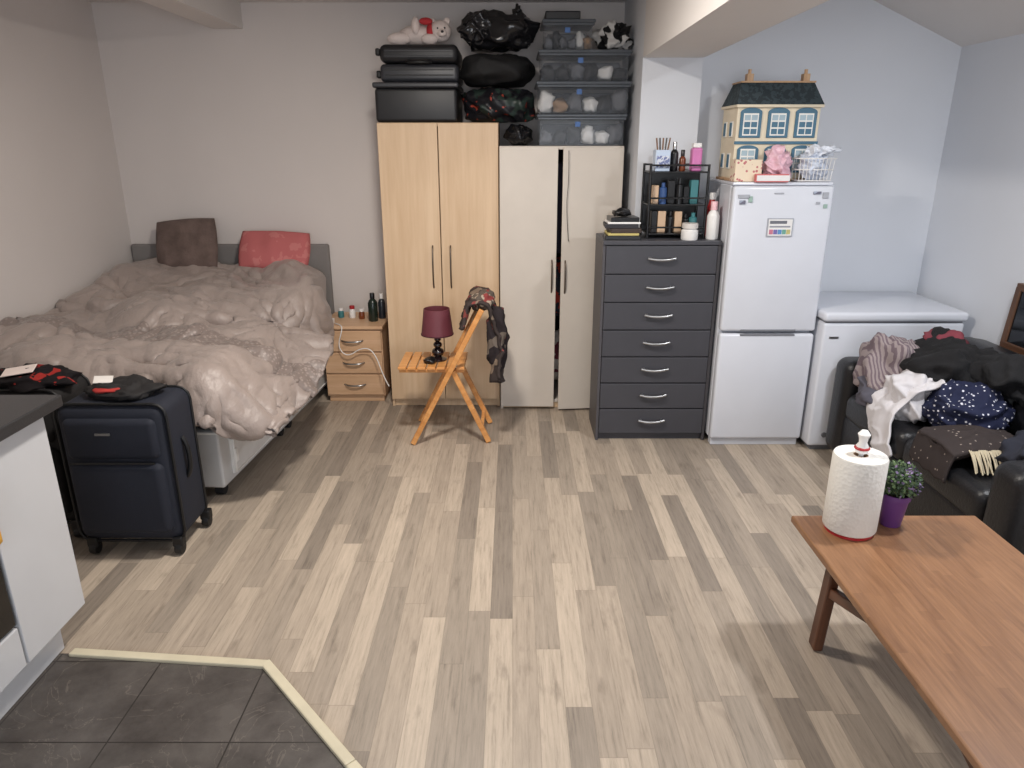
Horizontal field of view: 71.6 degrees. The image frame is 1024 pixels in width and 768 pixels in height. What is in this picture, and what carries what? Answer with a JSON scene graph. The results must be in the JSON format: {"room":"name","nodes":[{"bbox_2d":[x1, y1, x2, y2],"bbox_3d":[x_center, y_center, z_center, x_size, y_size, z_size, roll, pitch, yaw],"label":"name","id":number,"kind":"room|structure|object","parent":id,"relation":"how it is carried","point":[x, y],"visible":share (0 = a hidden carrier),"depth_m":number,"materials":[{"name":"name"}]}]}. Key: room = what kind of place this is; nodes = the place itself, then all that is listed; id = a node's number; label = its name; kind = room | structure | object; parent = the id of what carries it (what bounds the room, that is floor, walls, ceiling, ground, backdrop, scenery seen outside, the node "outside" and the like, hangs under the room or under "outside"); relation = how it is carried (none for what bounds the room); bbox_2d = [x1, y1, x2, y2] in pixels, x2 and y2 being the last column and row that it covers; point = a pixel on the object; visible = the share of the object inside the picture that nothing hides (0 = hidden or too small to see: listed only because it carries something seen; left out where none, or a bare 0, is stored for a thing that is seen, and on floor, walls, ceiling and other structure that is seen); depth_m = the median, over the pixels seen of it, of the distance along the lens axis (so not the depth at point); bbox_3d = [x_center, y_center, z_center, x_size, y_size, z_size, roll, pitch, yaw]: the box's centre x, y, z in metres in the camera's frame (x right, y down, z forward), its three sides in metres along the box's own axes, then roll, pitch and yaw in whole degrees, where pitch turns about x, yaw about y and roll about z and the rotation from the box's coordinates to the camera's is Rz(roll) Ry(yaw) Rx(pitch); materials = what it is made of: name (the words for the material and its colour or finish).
{"room":"studio apartment","nodes":[
{"label":"studio apartment","id":0,"kind":"room"},
{"bbox_2d":[0,0,133,320],"bbox_3d":[-2.700,-0.368,1.564,0.100,3.000,6.800,0,19,0],"label":"wall","id":1,"kind":"structure","parent":0,"point":[64,225],"depth_m":4.11,"materials":[{"name":"paint"}]},
{"bbox_2d":[0,653,344,767],"bbox_3d":[-1.050,1.525,0.629,3.200,0.008,3.820,0,19,0],"label":"floor tiles","id":2,"kind":"structure","parent":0,"point":[78,712],"depth_m":2.13,"materials":[{"name":"tile"}]},
{"bbox_2d":[0,395,84,719],"bbox_3d":[-1.750,0.763,1.483,0.640,0.892,1.925,0,19,0],"label":"base cabinet","id":3,"kind":"object","parent":2,"relation":"on","point":[38,565],"visible":0.98,"depth_m":2.19,"materials":[{"name":"white laminate"}]},
{"bbox_2d":[0,566,15,639],"bbox_3d":[-1.492,0.549,1.747,0.126,0.565,0.602,0,19,0],"label":"oven","id":4,"kind":"object","parent":3,"relation":"in","point":[7,620],"visible":1,"depth_m":2.07,"materials":[{"name":"metal"}]},
{"bbox_2d":[0,395,62,441],"bbox_3d":[-1.750,0.358,1.347,0.640,0.038,1.925,0,19,0],"label":"countertop","id":5,"kind":"structure","parent":3,"relation":"on","point":[17,412],"depth_m":2.14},
{"bbox_2d":[69,648,362,767],"bbox_3d":[-0.367,1.113,1.828,2.573,0.016,0.394,14,23,35],"label":"threshold strip","id":6,"kind":"object","parent":2,"relation":"on","point":[332,742],"visible":1,"depth_m":2.35,"materials":[{"name":"beige wood"}]},
{"bbox_2d":[140,0,242,28],"bbox_3d":[-1.805,-1.245,1.269,0.190,0.150,6.800,0,19,0],"label":"ceiling beam","id":7,"kind":"structure","parent":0,"point":[214,14],"depth_m":4.11,"materials":[{"name":"white paint"}]},
{"bbox_2d":[85,0,626,2],"bbox_3d":[-0.805,-1.363,1.229,3.690,0.100,6.800,0,19,0],"label":"ceiling","id":8,"kind":"structure","parent":0,"point":[91,1],"depth_m":4.44,"materials":[{"name":"paint"}]},
{"bbox_2d":[91,3,624,311],"bbox_3d":[-0.969,-1.469,4.834,3.362,3.000,0.100,0,19,0],"label":"wall","id":9,"kind":"structure","parent":0,"point":[270,123],"depth_m":4.68,"materials":[{"name":"paint"}]},
{"bbox_2d":[60,387,968,767],"bbox_3d":[-0.080,1.101,2.059,5.340,0.100,7.000,0,19,0],"label":"floor","id":10,"kind":"structure","parent":0,"point":[543,593],"depth_m":2.74,"materials":[{"name":"laminate"}]},
{"bbox_2d":[0,364,90,537],"bbox_3d":[-2.083,0.281,3.127,0.489,0.770,0.312,0,19,0],"label":"suitcase","id":11,"kind":"object","parent":10,"relation":"on","point":[33,379],"visible":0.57,"depth_m":2.98,"materials":[{"name":"black fabric"}]},
{"bbox_2d":[53,375,212,553],"bbox_3d":[-1.589,0.334,3.008,0.477,0.746,0.312,0,19,0],"label":"suitcase","id":12,"kind":"object","parent":10,"relation":"on","point":[131,445],"visible":0.98,"depth_m":2.88,"materials":[{"name":"fabric"}]},
{"bbox_2d":[195,354,327,493],"bbox_3d":[-1.923,-0.131,4.166,1.413,0.889,1.888,1,19,4],"label":"bed","id":13,"kind":"object","parent":10,"relation":"on","point":[223,457],"visible":0.02,"depth_m":3.50,"materials":[{"name":"fabric"}]},
{"bbox_2d":[0,255,343,444],"bbox_3d":[-1.851,-0.286,4.037,1.597,0.639,1.967,0,19,0],"label":"duvet","id":14,"kind":"object","parent":13,"relation":"on","point":[245,344],"visible":0.96,"depth_m":3.75,"materials":[{"name":"beige fabric"}]},
{"bbox_2d":[156,218,217,265],"bbox_3d":[-2.190,-0.933,4.780,0.426,0.347,0.189,1,19,3],"label":"cushion","id":15,"kind":"object","parent":13,"relation":"on","point":[179,241],"visible":0.88,"depth_m":4.74,"materials":[{"name":"brown fabric"}]},
{"bbox_2d":[131,244,333,308],"bbox_3d":[-1.955,-0.497,5.083,1.370,1.000,0.043,0,19,0],"label":"headboard","id":16,"kind":"object","parent":13,"relation":"attached to","point":[319,258],"visible":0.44,"depth_m":4.93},
{"bbox_2d":[238,231,309,268],"bbox_3d":[-1.600,-0.896,4.782,0.480,0.261,0.191,0,19,0],"label":"pillow","id":17,"kind":"object","parent":13,"relation":"on","point":[257,249],"visible":0.87,"depth_m":4.74,"materials":[{"name":"fabric"}]},
{"bbox_2d":[324,312,391,400],"bbox_3d":[-1.050,-0.188,4.902,0.410,0.530,0.449,0,19,0],"label":"bedside table","id":18,"kind":"object","parent":10,"relation":"on","point":[358,376],"visible":0.96,"depth_m":4.73,"materials":[{"name":"brown wood"}]},
{"bbox_2d":[338,308,343,317],"bbox_3d":[-1.170,-0.487,4.858,0.040,0.065,0.040,0,19,0],"label":"jar","id":19,"kind":"object","parent":18,"relation":"on","point":[340,310],"visible":0.88,"depth_m":4.84,"materials":[{"name":"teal plastic"}]},
{"bbox_2d":[349,305,355,317],"bbox_3d":[-1.090,-0.494,4.846,0.044,0.085,0.044,0,19,0],"label":"jar","id":20,"kind":"object","parent":18,"relation":"on","point":[352,312],"visible":1,"depth_m":4.83,"materials":[{"name":"white plastic"}]},
{"bbox_2d":[359,308,364,318],"bbox_3d":[-1.020,-0.477,4.819,0.040,0.070,0.040,0,19,0],"label":"jar","id":21,"kind":"object","parent":18,"relation":"on","point":[361,310],"visible":1,"depth_m":4.81,"materials":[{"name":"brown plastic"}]},
{"bbox_2d":[339,341,388,385],"bbox_3d":[-1.029,-0.202,4.649,0.493,0.402,0.104,10,21,28],"label":"charging cable","id":22,"kind":"object","parent":18,"relation":"on","point":[339,341],"visible":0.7,"depth_m":4.63,"materials":[{"name":"white plastic"}]},
{"bbox_2d":[368,292,377,321],"bbox_3d":[-0.930,-0.515,4.744,0.064,0.190,0.064,0,19,0],"label":"bottle","id":23,"kind":"object","parent":18,"relation":"on","point":[372,303],"visible":1,"depth_m":4.72,"materials":[{"name":"green glass"}]},
{"bbox_2d":[378,293,385,318],"bbox_3d":[-0.885,-0.531,4.822,0.050,0.170,0.050,0,19,0],"label":"shampoo bottle","id":24,"kind":"object","parent":18,"relation":"on","point":[381,303],"visible":1,"depth_m":4.81,"materials":[{"name":"black plastic"}]},
{"bbox_2d":[377,123,500,405],"bbox_3d":[-0.438,-0.769,4.675,0.715,1.775,0.568,0,19,0],"label":"wardrobe","id":25,"kind":"object","parent":10,"relation":"on","point":[440,196],"visible":0.96,"depth_m":4.37,"materials":[{"name":"brown wood"}]},
{"bbox_2d":[372,82,463,122],"bbox_3d":[-0.560,-1.715,4.356,0.500,0.218,0.470,0,19,0],"label":"trunk","id":26,"kind":"object","parent":25,"relation":"on","point":[396,102],"visible":0.94,"depth_m":4.14,"materials":[{"name":"black plastic"}]},
{"bbox_2d":[375,44,462,85],"bbox_3d":[-0.550,-1.909,4.267,0.480,0.203,0.454,0,19,0],"label":"suitcase","id":27,"kind":"object","parent":26,"relation":"on","point":[403,62],"visible":0.94,"depth_m":4.10,"materials":[{"name":"black plastic"}]},
{"bbox_2d":[387,17,450,43],"bbox_3d":[-0.538,-2.071,4.184,0.370,0.154,0.189,2,19,7],"label":"teddy bear","id":28,"kind":"object","parent":27,"relation":"on","point":[439,31],"visible":0.94,"depth_m":4.12},
{"bbox_2d":[461,85,534,122],"bbox_3d":[-0.081,-1.701,4.319,0.445,0.209,0.423,0,19,0],"label":"bag","id":29,"kind":"object","parent":25,"relation":"on","point":[488,104],"visible":0.99,"depth_m":4.18,"materials":[{"name":"black plastic"}]},
{"bbox_2d":[461,52,534,87],"bbox_3d":[-0.084,-1.889,4.271,0.450,0.184,0.393,0,19,0],"label":"bag","id":30,"kind":"object","parent":29,"relation":"on","point":[513,70],"visible":0.98,"depth_m":4.13,"materials":[{"name":"black plastic"}]},
{"bbox_2d":[457,3,541,52],"bbox_3d":[-0.067,-2.098,4.184,0.497,0.248,0.390,0,19,0],"label":"bag","id":31,"kind":"object","parent":30,"relation":"on","point":[485,31],"visible":1,"depth_m":4.06,"materials":[{"name":"black plastic"}]},
{"bbox_2d":[398,308,491,444],"bbox_3d":[-0.384,-0.088,4.170,0.522,0.805,0.390,0,19,0],"label":"folding chair","id":32,"kind":"object","parent":10,"relation":"on","point":[457,357],"visible":0.9,"depth_m":4.07,"materials":[{"name":"orange wood"}]},
{"bbox_2d":[421,306,453,363],"bbox_3d":[-0.430,-0.284,4.088,0.188,0.305,0.197,0,19,0],"label":"table lamp","id":33,"kind":"object","parent":32,"relation":"on","point":[436,322],"visible":1,"depth_m":4.02,"materials":[{"name":"fabric"}]},
{"bbox_2d":[457,287,507,382],"bbox_3d":[-0.173,-0.297,4.100,0.283,0.530,0.456,-1,19,-4],"label":"patterned scarf","id":34,"kind":"object","parent":32,"relation":"on","point":[484,298],"visible":1,"depth_m":3.94,"materials":[{"name":"fabric"}]},
{"bbox_2d":[499,146,623,408],"bbox_3d":[0.292,-0.696,4.662,0.735,1.645,0.640,0,19,0],"label":"wardrobe","id":35,"kind":"object","parent":10,"relation":"on","point":[555,200],"visible":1,"depth_m":4.36,"materials":[{"name":"beige wood"}]},
{"bbox_2d":[503,123,532,145],"bbox_3d":[0.038,-1.520,4.319,0.182,0.131,0.242,0,19,0],"label":"bag","id":36,"kind":"object","parent":35,"relation":"on","point":[518,134],"visible":1,"depth_m":4.25,"materials":[{"name":"black plastic"}]},
{"bbox_2d":[535,114,627,144],"bbox_3d":[0.410,-1.557,4.361,0.530,0.175,0.420,0,19,0],"label":"plastic storage box","id":37,"kind":"object","parent":35,"relation":"on","point":[577,133],"visible":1,"depth_m":4.22,"materials":[{"name":"plastic"}]},
{"bbox_2d":[534,81,631,113],"bbox_3d":[0.415,-1.724,4.305,0.550,0.174,0.440,0,19,0],"label":"plastic storage box","id":38,"kind":"object","parent":37,"relation":"on","point":[577,102],"visible":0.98,"depth_m":4.15,"materials":[{"name":"clear plastic"}]},
{"bbox_2d":[536,49,632,80],"bbox_3d":[0.417,-1.887,4.250,0.535,0.165,0.420,0,19,0],"label":"plastic storage box","id":39,"kind":"object","parent":38,"relation":"on","point":[577,71],"visible":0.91,"depth_m":4.11,"materials":[{"name":"plastic"}]},
{"bbox_2d":[540,11,595,48],"bbox_3d":[0.323,-2.062,4.186,0.305,0.205,0.350,0,19,0],"label":"plastic storage box","id":40,"kind":"object","parent":39,"relation":"on","point":[567,21],"visible":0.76,"depth_m":4.08,"materials":[{"name":"plastic"}]},
{"bbox_2d":[592,21,633,48],"bbox_3d":[0.602,-2.038,4.163,0.242,0.166,0.255,-11,22,-30],"label":"bag","id":41,"kind":"object","parent":39,"relation":"on","point":[610,35],"visible":0.9,"depth_m":4.08,"materials":[{"name":"fabric"}]},
{"bbox_2d":[589,233,721,439],"bbox_3d":[0.810,-0.270,4.152,0.640,1.163,0.388,0,19,0],"label":"dresser","id":42,"kind":"object","parent":10,"relation":"on","point":[654,301],"visible":0.99,"depth_m":4.00,"materials":[{"name":"wood"}]},
{"bbox_2d":[603,207,641,239],"bbox_3d":[0.605,-0.889,3.911,0.199,0.164,0.189,0,19,0],"label":"book stack","id":43,"kind":"object","parent":42,"relation":"on","point":[621,225],"visible":1,"depth_m":3.85,"materials":[{"name":"black paper"}]},
{"bbox_2d":[603,221,638,228],"bbox_3d":[0.600,-0.880,3.926,0.180,0.022,0.156,1,19,3],"label":"book","id":44,"kind":"object","parent":43,"relation":"on","point":[607,224],"depth_m":3.85,"materials":[{"name":"paper"}]},
{"bbox_2d":[604,230,638,235],"bbox_3d":[0.606,-0.838,3.932,0.168,0.012,0.172,0,19,0],"label":"book","id":45,"kind":"object","parent":43,"relation":"on","point":[606,232],"depth_m":3.85,"materials":[{"name":"yellow paper"}]},
{"bbox_2d":[603,232,639,239],"bbox_3d":[0.605,-0.821,3.934,0.190,0.020,0.180,1,19,3],"label":"book","id":46,"kind":"object","parent":43,"relation":"on","point":[607,235],"depth_m":3.85,"materials":[{"name":"yellow paper"}]},
{"bbox_2d":[605,220,640,223],"bbox_3d":[0.611,-0.897,3.925,0.178,0.010,0.148,0,19,0],"label":"book","id":47,"kind":"object","parent":43,"relation":"on","point":[606,221],"depth_m":3.86,"materials":[{"name":"white paper"}]},
{"bbox_2d":[607,215,639,221],"bbox_3d":[0.612,-0.915,3.923,0.156,0.024,0.140,-1,19,-3],"label":"book","id":48,"kind":"object","parent":43,"relation":"on","point":[610,218],"depth_m":3.86,"materials":[{"name":"black paper"}]},
{"bbox_2d":[606,227,641,232],"bbox_3d":[0.617,-0.856,3.930,0.166,0.024,0.164,-1,19,-3],"label":"book","id":49,"kind":"object","parent":43,"relation":"on","point":[609,229],"depth_m":3.85,"materials":[{"name":"brown paper"}]},
{"bbox_2d":[639,163,710,238],"bbox_3d":[0.895,-1.015,3.932,0.324,0.390,0.213,0,19,0],"label":"makeup organiser","id":50,"kind":"object","parent":42,"relation":"on","point":[669,199],"visible":0.93,"depth_m":3.89,"materials":[{"name":"black plastic"}]},
{"bbox_2d":[652,138,670,170],"bbox_3d":[0.807,-1.232,3.814,0.085,0.171,0.084,0,19,0],"label":"brush holder","id":51,"kind":"object","parent":50,"relation":"on","point":[660,156],"visible":1,"depth_m":3.79,"materials":[{"name":"white ceramic"}]},
{"bbox_2d":[652,150,670,170],"bbox_3d":[0.805,-1.204,3.824,0.080,0.110,0.084,0,19,0],"label":"cup","id":52,"kind":"object","parent":51,"relation":"attached to","point":[659,156],"depth_m":3.79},
{"bbox_2d":[659,183,666,203],"bbox_3d":[0.821,-1.037,3.861,0.040,0.111,0.040,0,19,0],"label":"bottle","id":53,"kind":"object","parent":50,"relation":"on","point":[663,190],"depth_m":3.85,"materials":[{"name":"blue plastic"}]},
{"bbox_2d":[665,211,673,232],"bbox_3d":[0.869,-0.892,3.910,0.040,0.115,0.040,0,19,0],"label":"bottle","id":54,"kind":"object","parent":50,"relation":"on","point":[669,220],"depth_m":3.90,"materials":[{"name":"black plastic"}]},
{"bbox_2d":[642,229,701,234],"bbox_3d":[0.895,-0.853,3.986,0.310,0.008,0.200,0,19,0],"label":"shelf","id":55,"kind":"object","parent":50,"relation":"attached to","point":[647,231],"depth_m":3.92,"materials":[{"name":"black metal"}]},
{"bbox_2d":[669,142,678,170],"bbox_3d":[0.875,-1.226,3.829,0.044,0.150,0.044,0,19,0],"label":"perfume bottle","id":56,"kind":"object","parent":50,"relation":"on","point":[674,153],"visible":0.86,"depth_m":3.81,"materials":[{"name":"black glass"}]},
{"bbox_2d":[643,202,704,205],"bbox_3d":[0.895,-1.000,3.937,0.310,0.008,0.200,0,19,0],"label":"shelf","id":57,"kind":"object","parent":50,"relation":"attached to","point":[644,203],"depth_m":3.86,"materials":[{"name":"black metal"}]},
{"bbox_2d":[644,170,707,172],"bbox_3d":[0.895,-1.161,3.882,0.310,0.008,0.200,0,19,0],"label":"shelf","id":58,"kind":"object","parent":50,"relation":"attached to","point":[645,171],"depth_m":3.80,"materials":[{"name":"black metal"}]},
{"bbox_2d":[675,178,682,203],"bbox_3d":[0.909,-1.048,3.857,0.040,0.133,0.040,0,19,0],"label":"bottle","id":59,"kind":"object","parent":50,"relation":"on","point":[679,187],"depth_m":3.84,"materials":[{"name":"black plastic"}]},
{"bbox_2d":[678,150,685,170],"bbox_3d":[0.925,-1.214,3.854,0.036,0.110,0.036,0,19,0],"label":"perfume bottle","id":60,"kind":"object","parent":50,"relation":"on","point":[682,160],"visible":0.91,"depth_m":3.84,"materials":[{"name":"brown glass"}]},
{"bbox_2d":[682,214,687,228],"bbox_3d":[0.953,-0.885,3.912,0.032,0.100,0.032,0,19,0],"label":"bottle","id":61,"kind":"object","parent":50,"relation":"on","point":[685,219],"depth_m":3.89,"materials":[{"name":"plastic"}]},
{"bbox_2d":[689,213,696,222],"bbox_3d":[0.995,-0.889,3.911,0.044,0.108,0.044,0,19,0],"label":"bottle","id":62,"kind":"object","parent":50,"relation":"on","point":[691,219],"depth_m":3.89,"materials":[{"name":"teal plastic"}]},
{"bbox_2d":[689,143,702,170],"bbox_3d":[0.988,-1.218,3.811,0.055,0.145,0.060,0,19,0],"label":"bottle","id":63,"kind":"object","parent":50,"relation":"on","point":[696,151],"visible":0.98,"depth_m":3.78,"materials":[{"name":"pink plastic"}]},
{"bbox_2d":[681,222,697,240],"bbox_3d":[0.960,-0.825,3.837,0.090,0.090,0.090,0,19,0],"label":"jar","id":64,"kind":"object","parent":42,"relation":"on","point":[689,232],"visible":1,"depth_m":3.80,"materials":[{"name":"white plastic"}]},
{"bbox_2d":[705,192,715,235],"bbox_3d":[1.105,-0.938,3.937,0.050,0.240,0.050,0,19,0],"label":"bottle","id":65,"kind":"object","parent":42,"relation":"on","point":[712,194],"visible":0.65,"depth_m":3.90,"materials":[{"name":"red plastic"}]},
{"bbox_2d":[705,201,719,239],"bbox_3d":[1.090,-0.887,3.848,0.066,0.200,0.066,0,19,0],"label":"lotion bottle","id":66,"kind":"object","parent":42,"relation":"on","point":[713,217],"visible":1,"depth_m":3.83,"materials":[{"name":"white plastic"}]},
{"bbox_2d":[704,178,833,443],"bbox_3d":[1.400,-0.418,4.114,0.520,1.468,0.534,0,19,0],"label":"refrigerator","id":67,"kind":"object","parent":10,"relation":"on","point":[773,236],"visible":0.94,"depth_m":3.85,"materials":[{"name":"white metal"}]},
{"bbox_2d":[730,159,762,181],"bbox_3d":[1.220,-1.113,3.701,0.140,0.110,0.085,0,19,0],"label":"patterned box","id":68,"kind":"object","parent":67,"relation":"on","point":[742,170],"visible":0.84,"depth_m":3.66,"materials":[{"name":"beige cardboard"}]},
{"bbox_2d":[716,69,824,180],"bbox_3d":[1.385,-1.390,3.824,0.454,0.557,0.295,0,19,0],"label":"dollhouse","id":69,"kind":"object","parent":67,"relation":"on","point":[759,117],"visible":0.84,"depth_m":3.70,"materials":[{"name":"brown wood"}]},
{"bbox_2d":[754,174,789,181],"bbox_3d":[1.337,-1.059,3.652,0.175,0.040,0.032,0,19,0],"label":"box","id":70,"kind":"object","parent":67,"relation":"on","point":[757,177],"visible":1,"depth_m":3.64,"materials":[{"name":"white cardboard"}]},
{"bbox_2d":[762,148,792,174],"bbox_3d":[1.380,-1.139,3.691,0.178,0.171,0.118,0,19,0],"label":"bag","id":71,"kind":"object","parent":67,"relation":"on","point":[777,161],"visible":0.66,"depth_m":3.66,"materials":[{"name":"pink plastic"}]},
{"bbox_2d":[791,144,842,180],"bbox_3d":[1.593,-1.148,3.680,0.254,0.184,0.138,0,19,0],"label":"wire basket","id":72,"kind":"object","parent":67,"relation":"on","point":[812,166],"visible":1,"depth_m":3.65,"materials":[{"name":"white metal"}]},
{"bbox_2d":[799,292,968,448],"bbox_3d":[2.053,-0.090,4.179,0.770,0.805,0.590,0,19,0],"label":"chest freezer","id":73,"kind":"object","parent":10,"relation":"on","point":[843,319],"visible":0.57,"depth_m":3.87,"materials":[{"name":"metal"}]},
{"bbox_2d":[791,516,1023,767],"bbox_3d":[1.270,0.861,1.904,0.630,0.448,1.260,0,19,0],"label":"coffee table","id":74,"kind":"object","parent":10,"relation":"on","point":[943,596],"visible":1,"depth_m":1.95,"materials":[{"name":"brown wood"}]},
{"bbox_2d":[822,429,889,540],"bbox_3d":[1.108,0.312,2.284,0.164,0.350,0.164,0,19,0],"label":"paper towel roll","id":75,"kind":"object","parent":74,"relation":"on","point":[858,472],"visible":1,"depth_m":2.24,"materials":[{"name":"paper"},{"name":"red plastic"},{"name":"white plastic"}]},
{"bbox_2d":[879,459,924,527],"bbox_3d":[1.263,0.359,2.337,0.151,0.228,0.151,0,19,0],"label":"potted plant","id":76,"kind":"object","parent":74,"relation":"on","point":[901,484],"visible":0.79,"depth_m":2.30,"materials":[{"name":"green plant"}]},
{"bbox_2d":[826,337,1023,554],"bbox_3d":[2.092,0.278,3.182,0.715,0.743,1.495,0,19,0],"label":"sofa","id":77,"kind":"object","parent":10,"relation":"on","point":[997,500],"visible":0.28,"depth_m":2.91,"materials":[{"name":"black leather"}]},
{"bbox_2d":[850,326,1023,462],"bbox_3d":[2.036,0.113,3.146,0.657,0.566,1.203,-1,19,-2],"label":"pile","id":78,"kind":"object","parent":77,"relation":"on","point":[934,377],"visible":0.96,"depth_m":3.22,"materials":[{"name":"black fabric"}]},
{"bbox_2d":[903,438,998,521],"bbox_3d":[1.995,0.384,2.920,0.510,0.150,0.570,0,19,0],"label":"seat cushion","id":79,"kind":"object","parent":77,"relation":"on","point":[964,492],"depth_m":2.80,"materials":[{"name":"black leather"}]},
{"bbox_2d":[909,424,1009,482],"bbox_3d":[1.913,0.288,2.889,0.390,0.181,0.357,0,19,0],"label":"throw blanket","id":80,"kind":"object","parent":77,"relation":"on","point":[935,448],"visible":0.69,"depth_m":2.88,"materials":[{"name":"brown fabric"}]},
{"bbox_2d":[1007,409,1023,432],"bbox_3d":[2.285,0.180,2.851,0.230,0.340,0.570,8,18,-3],"label":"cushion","id":81,"kind":"object","parent":77,"relation":"on","point":[1018,423],"depth_m":3.04,"materials":[{"name":"black leather"}]},
{"bbox_2d":[619,0,702,232],"bbox_3d":[0.876,-1.344,4.464,0.328,3.000,0.880,0,19,0],"label":"wall","id":82,"kind":"structure","parent":0,"point":[663,96],"depth_m":3.97,"materials":[{"name":"white paint"}]},
{"bbox_2d":[643,0,828,57],"bbox_3d":[0.876,-1.215,0.868,0.328,0.850,6.020,0,19,0],"label":"ceiling beam","id":83,"kind":"structure","parent":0,"point":[673,28],"depth_m":2.96,"materials":[{"name":"white paint"}]},
{"bbox_2d":[697,0,961,293],"bbox_3d":[1.765,-1.252,4.190,1.450,3.000,0.100,0,19,0],"label":"wall alcove","id":84,"kind":"structure","parent":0,"point":[885,83],"depth_m":4.04,"materials":[{"name":"white paint"}]},
{"bbox_2d":[874,0,1023,46],"bbox_3d":[1.765,-1.278,0.952,1.450,0.785,6.220,0,19,0],"label":"ceiling","id":85,"kind":"structure","parent":0,"point":[963,23],"depth_m":3.60,"materials":[{"name":"paint"}]},
{"bbox_2d":[916,33,1023,344],"bbox_3d":[2.540,-0.276,1.289,0.100,3.000,6.220,0,19,0],"label":"wall","id":86,"kind":"structure","parent":0,"point":[973,261],"depth_m":3.76,"materials":[{"name":"paint"}]},
{"bbox_2d":[999,283,1023,352],"bbox_3d":[2.452,-0.246,3.215,0.050,0.320,0.585,0,19,0],"label":"framed mirror","id":87,"kind":"object","parent":86,"relation":"attached to","point":[1012,338],"visible":0.96,"depth_m":3.44,"materials":[{"name":"brown wood"}]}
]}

